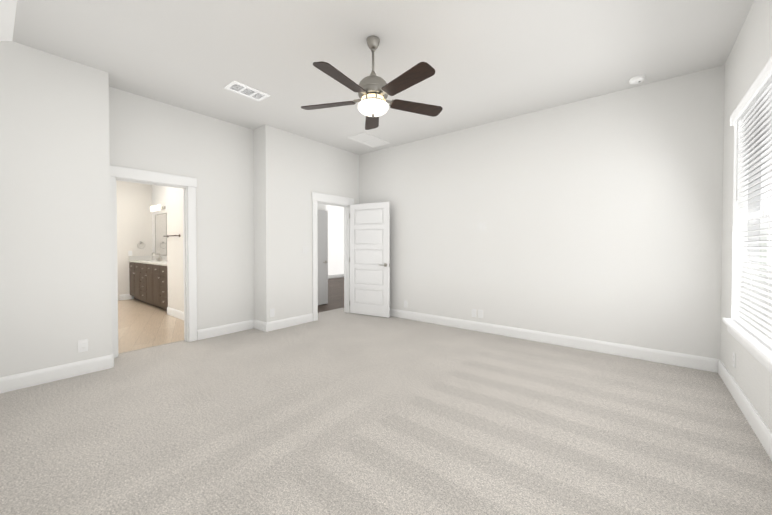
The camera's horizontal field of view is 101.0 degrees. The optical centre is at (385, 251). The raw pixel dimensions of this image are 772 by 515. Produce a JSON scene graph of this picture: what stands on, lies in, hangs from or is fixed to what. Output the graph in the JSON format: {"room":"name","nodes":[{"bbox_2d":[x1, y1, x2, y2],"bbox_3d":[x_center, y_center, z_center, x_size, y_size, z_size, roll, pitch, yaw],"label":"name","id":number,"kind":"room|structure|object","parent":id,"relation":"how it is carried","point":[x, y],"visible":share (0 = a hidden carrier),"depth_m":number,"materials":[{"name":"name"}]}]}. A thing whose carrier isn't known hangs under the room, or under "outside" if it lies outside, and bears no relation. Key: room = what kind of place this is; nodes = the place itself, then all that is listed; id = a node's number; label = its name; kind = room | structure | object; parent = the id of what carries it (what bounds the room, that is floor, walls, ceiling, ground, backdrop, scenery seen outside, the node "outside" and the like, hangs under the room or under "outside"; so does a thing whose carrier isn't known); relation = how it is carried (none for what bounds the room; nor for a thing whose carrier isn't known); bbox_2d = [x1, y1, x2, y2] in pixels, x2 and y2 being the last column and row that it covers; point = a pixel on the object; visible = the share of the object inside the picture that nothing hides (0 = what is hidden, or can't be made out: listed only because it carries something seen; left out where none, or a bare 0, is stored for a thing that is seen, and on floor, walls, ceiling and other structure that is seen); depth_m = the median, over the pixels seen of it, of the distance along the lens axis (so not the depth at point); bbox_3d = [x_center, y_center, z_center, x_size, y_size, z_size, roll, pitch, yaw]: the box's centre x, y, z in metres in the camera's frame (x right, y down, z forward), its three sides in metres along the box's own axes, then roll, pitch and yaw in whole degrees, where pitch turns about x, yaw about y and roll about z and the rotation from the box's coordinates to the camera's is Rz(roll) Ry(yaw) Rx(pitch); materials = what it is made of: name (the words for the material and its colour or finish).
{"room":"empty bedroom","nodes":[
{"label":"empty bedroom","id":0,"kind":"room"},
{"bbox_2d":[0,41,111,376],"bbox_3d":[-3.458,-0.308,3.021,0.600,3.050,1.182,1,1,39],"label":"wall","id":1,"kind":"structure","parent":0,"point":[55,269],"depth_m":2.97,"materials":[{"name":"paint"}]},
{"bbox_2d":[0,354,113,393],"bbox_3d":[-3.203,1.152,2.867,0.017,0.135,1.168,1,1,39],"label":"baseboard","id":2,"kind":"structure","parent":1,"relation":"attached to","point":[46,375],"depth_m":2.98,"materials":[{"name":"white wood"}]},
{"bbox_2d":[78,339,87,351],"bbox_3d":[-2.987,0.933,3.139,0.008,0.115,0.070,1,1,39],"label":"electrical outlet","id":3,"kind":"object","parent":1,"relation":"attached to","point":[82,345],"visible":1,"depth_m":3.14,"materials":[{"name":"white plastic"}]},
{"bbox_2d":[116,180,152,300],"bbox_3d":[-6.766,-0.364,6.848,0.120,3.050,2.868,1,1,39],"label":"wall","id":4,"kind":"structure","parent":0,"point":[134,216],"depth_m":7.59,"materials":[{"name":"paint"}]},
{"bbox_2d":[119,294,133,299],"bbox_3d":[-6.017,1.081,7.685,0.030,0.135,0.659,1,1,39],"label":"baseboard","id":5,"kind":"structure","parent":4,"relation":"attached to","point":[123,296],"depth_m":7.51,"materials":[{"name":"white wood"}]},
{"bbox_2d":[118,299,183,352],"bbox_3d":[-5.463,1.191,5.906,6.319,0.028,2.748,1,1,39],"label":"floor","id":6,"kind":"structure","parent":0,"point":[141,325],"depth_m":5.02,"materials":[{"name":"beige tile"}]},
{"bbox_2d":[129,256,140,300],"bbox_3d":[-5.614,0.636,7.469,0.865,1.030,0.477,1,1,39],"label":"base cabinet","id":7,"kind":"object","parent":6,"relation":"on","point":[134,264],"depth_m":7.29,"materials":[{"name":"brown wood"}]},
{"bbox_2d":[137,256,144,302],"bbox_3d":[-5.108,0.642,7.064,0.432,1.030,0.477,1,1,39],"label":"base cabinet","id":8,"kind":"object","parent":6,"relation":"on","point":[142,258],"depth_m":6.92,"materials":[{"name":"brown wood"}]},
{"bbox_2d":[145,256,152,305],"bbox_3d":[-4.771,0.646,6.794,0.431,1.030,0.477,1,1,39],"label":"base cabinet","id":9,"kind":"object","parent":6,"relation":"on","point":[148,277],"depth_m":6.66,"materials":[{"name":"brown wood"}]},
{"bbox_2d":[118,340,183,353],"bbox_3d":[-2.936,1.202,3.994,0.017,0.006,0.714,1,1,39],"label":"trim","id":10,"kind":"structure","parent":6,"relation":"on","point":[149,347],"depth_m":3.96,"materials":[{"name":"beige wood"}]},
{"bbox_2d":[153,256,160,307],"bbox_3d":[-4.434,0.650,6.525,0.432,1.030,0.477,1,1,39],"label":"base cabinet","id":11,"kind":"object","parent":6,"relation":"on","point":[156,287],"depth_m":6.37,"materials":[{"name":"brown wood"}]},
{"bbox_2d":[157,256,167,310],"bbox_3d":[-4.096,0.654,6.255,0.432,1.030,0.477,1,1,39],"label":"base cabinet","id":12,"kind":"object","parent":6,"relation":"on","point":[162,275],"depth_m":6.13,"materials":[{"name":"brown wood"}]},
{"bbox_2d":[167,187,183,311],"bbox_3d":[-3.099,-0.344,5.445,2.109,3.050,0.478,1,1,39],"label":"wall","id":13,"kind":"structure","parent":0,"point":[175,265],"depth_m":5.66,"materials":[{"name":"paint"}]},
{"bbox_2d":[167,307,183,319],"bbox_3d":[-3.253,1.116,5.275,2.109,0.135,0.016,1,1,39],"label":"baseboard","id":14,"kind":"structure","parent":13,"relation":"attached to","point":[178,314],"depth_m":5.65,"materials":[{"name":"white wood"}]},
{"bbox_2d":[109,86,254,329],"bbox_3d":[-2.631,-0.326,4.246,0.120,3.050,1.766,1,1,39],"label":"wall","id":15,"kind":"structure","parent":0,"point":[214,156],"depth_m":4.39,"materials":[{"name":"paint"}]},
{"bbox_2d":[110,165,196,357],"bbox_3d":[-2.884,0.119,3.937,0.166,2.168,0.954,1,1,39],"label":"door frame","id":16,"kind":"structure","parent":15,"relation":"attached to","point":[188,185],"depth_m":4.13,"materials":[{"name":"white wood"}]},
{"bbox_2d":[197,320,251,339],"bbox_3d":[-2.281,1.126,4.596,0.016,0.135,0.817,1,1,39],"label":"baseboard","id":17,"kind":"structure","parent":15,"relation":"attached to","point":[206,333],"depth_m":4.54,"materials":[{"name":"white wood"}]},
{"bbox_2d":[252,319,263,330],"bbox_3d":[-1.897,1.123,4.801,0.300,0.135,0.016,1,1,39],"label":"baseboard","id":18,"kind":"structure","parent":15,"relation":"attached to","point":[256,324],"depth_m":4.84,"materials":[{"name":"white wood"}]},
{"bbox_2d":[152,124,273,322],"bbox_3d":[-3.758,-0.357,6.355,5.194,3.050,0.120,1,1,39],"label":"wall","id":19,"kind":"structure","parent":0,"point":[263,229],"depth_m":4.76,"materials":[{"name":"paint"}]},
{"bbox_2d":[150,205,164,211],"bbox_3d":[-5.383,-1.004,7.478,0.660,0.130,0.139,1,1,39],"label":"sconce","id":20,"kind":"object","parent":19,"relation":"attached to","point":[155,208],"visible":1,"depth_m":7.42,"materials":[{"name":"silver metal"}]},
{"bbox_2d":[155,213,166,255],"bbox_3d":[-5.322,-0.389,7.516,0.780,0.990,0.018,1,1,39],"label":"bathroom mirror","id":21,"kind":"object","parent":19,"relation":"attached to","point":[160,233],"visible":1,"depth_m":7.49,"materials":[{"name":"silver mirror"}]},
{"bbox_2d":[270,309,273,316],"bbox_3d":[-1.706,0.924,4.774,0.008,0.115,0.070,1,1,39],"label":"electrical outlet","id":22,"kind":"object","parent":19,"relation":"attached to","point":[271,312],"visible":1,"depth_m":4.76,"materials":[{"name":"white plastic"}]},
{"bbox_2d":[273,127,358,320],"bbox_3d":[-1.155,-0.345,5.548,0.120,3.050,1.871,1,1,39],"label":"wall","id":23,"kind":"structure","parent":0,"point":[304,168],"depth_m":5.13,"materials":[{"name":"paint"}]},
{"bbox_2d":[264,313,312,331],"bbox_3d":[-1.504,1.120,5.024,0.016,0.135,0.855,1,1,39],"label":"baseboard","id":24,"kind":"structure","parent":23,"relation":"attached to","point":[279,324],"depth_m":4.97,"materials":[{"name":"white wood"}]},
{"bbox_2d":[312,192,353,320],"bbox_3d":[-0.986,0.089,5.766,0.166,2.174,0.986,1,1,39],"label":"door frame","id":25,"kind":"structure","parent":23,"relation":"attached to","point":[333,200],"depth_m":5.67,"materials":[{"name":"white wood"}]},
{"bbox_2d":[349,202,389,317],"bbox_3d":[-0.294,0.149,5.803,0.834,2.031,0.224,1,1,39],"label":"bedroom door","id":26,"kind":"structure","parent":23,"relation":"in","point":[369,259],"depth_m":5.76,"materials":[{"name":"white wood"}]},
{"bbox_2d":[317,203,325,209],"bbox_3d":[-1.980,-0.356,6.267,0.120,3.050,1.962,1,1,39],"label":"wall","id":27,"kind":"structure","parent":0,"point":[321,206],"depth_m":6.89,"materials":[{"name":"paint"}]},
{"bbox_2d":[317,210,327,304],"bbox_3d":[-1.521,0.137,6.631,0.092,2.030,0.830,1,1,39],"label":"hall door","id":28,"kind":"structure","parent":27,"relation":"in","point":[322,235],"depth_m":6.84,"materials":[{"name":"white paint"}]},
{"bbox_2d":[318,277,343,312],"bbox_3d":[-1.567,1.143,9.204,5.184,0.026,7.032,1,1,39],"label":"floor","id":29,"kind":"structure","parent":0,"point":[335,293],"depth_m":8.21,"materials":[{"name":"brown wood"}]},
{"bbox_2d":[326,205,343,274],"bbox_3d":[-3.063,-0.434,11.557,0.120,3.050,5.190,1,1,39],"label":"wall","id":30,"kind":"structure","parent":0,"point":[335,240],"depth_m":12.77,"materials":[{"name":"white paint"}]},
{"bbox_2d":[328,274,343,278],"bbox_3d":[-2.972,1.023,11.583,0.016,0.135,5.070,1,1,39],"label":"baseboard","id":31,"kind":"structure","parent":30,"relation":"attached to","point":[336,276],"depth_m":12.78,"materials":[{"name":"white wood"}]},
{"bbox_2d":[0,0,753,154],"bbox_3d":[-1.159,-1.760,6.870,12.084,0.461,10.500,1,1,39],"label":"ceiling","id":32,"kind":"structure","parent":0,"point":[489,61],"depth_m":2.89,"materials":[{"name":"paint"}]},
{"bbox_2d":[224,81,269,100],"bbox_3d":[-1.597,-1.836,3.666,0.230,0.012,0.420,1,1,39],"label":"ceiling vent","id":33,"kind":"object","parent":32,"relation":"in","point":[244,90],"visible":1,"depth_m":3.65,"materials":[{"name":"white metal"}]},
{"bbox_2d":[346,132,389,147],"bbox_3d":[-0.288,-1.863,5.359,0.393,0.008,0.672,1,1,39],"label":"vent panel","id":34,"kind":"object","parent":32,"relation":"attached to","point":[364,138],"visible":1,"depth_m":5.35,"materials":[{"name":"white metal"}]},
{"bbox_2d":[301,36,442,129],"bbox_3d":[-0.118,-1.493,2.721,1.293,0.669,1.276,1,1,39],"label":"fan","id":35,"kind":"object","parent":32,"relation":"hanging from","point":[373,90],"visible":1,"depth_m":2.66,"materials":[{"name":"brown wood"}]},
{"bbox_2d":[629,75,644,83],"bbox_3d":[2.675,-1.818,3.391,0.136,0.041,0.136,1,1,39],"label":"smoke detector","id":36,"kind":"object","parent":32,"relation":"attached to","point":[637,79],"visible":0.98,"depth_m":3.36,"materials":[{"name":"white plastic"}]},
{"bbox_2d":[0,308,771,514],"bbox_3d":[-0.322,1.233,2.941,5.415,0.030,4.939,1,1,39],"label":"floor carpet","id":37,"kind":"object","parent":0,"point":[339,411],"visible":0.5,"depth_m":2.16,"materials":[{"name":"beige carpet"}]},
{"bbox_2d":[359,65,724,358],"bbox_3d":[1.459,-0.333,4.733,5.220,3.050,0.120,1,1,39],"label":"wall","id":38,"kind":"structure","parent":0,"point":[601,216],"depth_m":3.93,"materials":[{"name":"paint"}]},
{"bbox_2d":[472,309,475,316],"bbox_3d":[1.321,0.929,4.778,0.070,0.115,0.008,1,1,39],"label":"electrical outlet","id":39,"kind":"object","parent":38,"relation":"attached to","point":[473,312],"visible":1,"depth_m":4.78,"materials":[{"name":"white plastic"}]},
{"bbox_2d":[478,310,482,317],"bbox_3d":[1.401,0.930,4.710,0.070,0.115,0.016,1,1,39],"label":"electrical outlet","id":40,"kind":"object","parent":38,"relation":"attached to","point":[480,313],"visible":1,"depth_m":4.71,"materials":[{"name":"white plastic"}]},
{"bbox_2d":[390,309,715,371],"bbox_3d":[1.401,1.125,4.714,4.940,0.135,0.016,1,1,39],"label":"baseboard","id":41,"kind":"structure","parent":38,"relation":"attached to","point":[660,356],"depth_m":3.94,"materials":[{"name":"white wood"}]},
{"bbox_2d":[720,0,771,431],"bbox_3d":[1.817,-0.280,1.131,0.160,3.050,5.059,1,1,39],"label":"wall","id":42,"kind":"structure","parent":0,"point":[749,56],"depth_m":2.59,"materials":[{"name":"paint"}]},
{"bbox_2d":[733,352,735,367],"bbox_3d":[2.940,0.917,2.688,0.008,0.115,0.070,1,1,39],"label":"outlet","id":43,"kind":"object","parent":42,"relation":"attached to","point":[734,359],"visible":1,"depth_m":2.67,"materials":[{"name":"white plastic"}]},
{"bbox_2d":[716,359,771,460],"bbox_3d":[1.789,1.176,1.258,0.016,0.135,4.890,1,1,39],"label":"baseboard","id":44,"kind":"structure","parent":42,"relation":"attached to","point":[760,428],"depth_m":2.30,"materials":[{"name":"white wood"}]},
{"label":"outside","id":45,"kind":"structure","parent":0,"visible":0},
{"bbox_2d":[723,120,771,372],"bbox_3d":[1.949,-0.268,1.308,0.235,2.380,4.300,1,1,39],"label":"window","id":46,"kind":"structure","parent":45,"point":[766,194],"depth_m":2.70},
{"bbox_2d":[730,57,771,347],"bbox_3d":[1.913,-0.272,1.338,0.099,1.781,3.686,1,1,39],"label":"window blinds","id":47,"kind":"object","parent":46,"relation":"attached to","point":[753,111],"visible":1,"depth_m":2.35,"materials":[{"name":"white plastic"}]}
]}

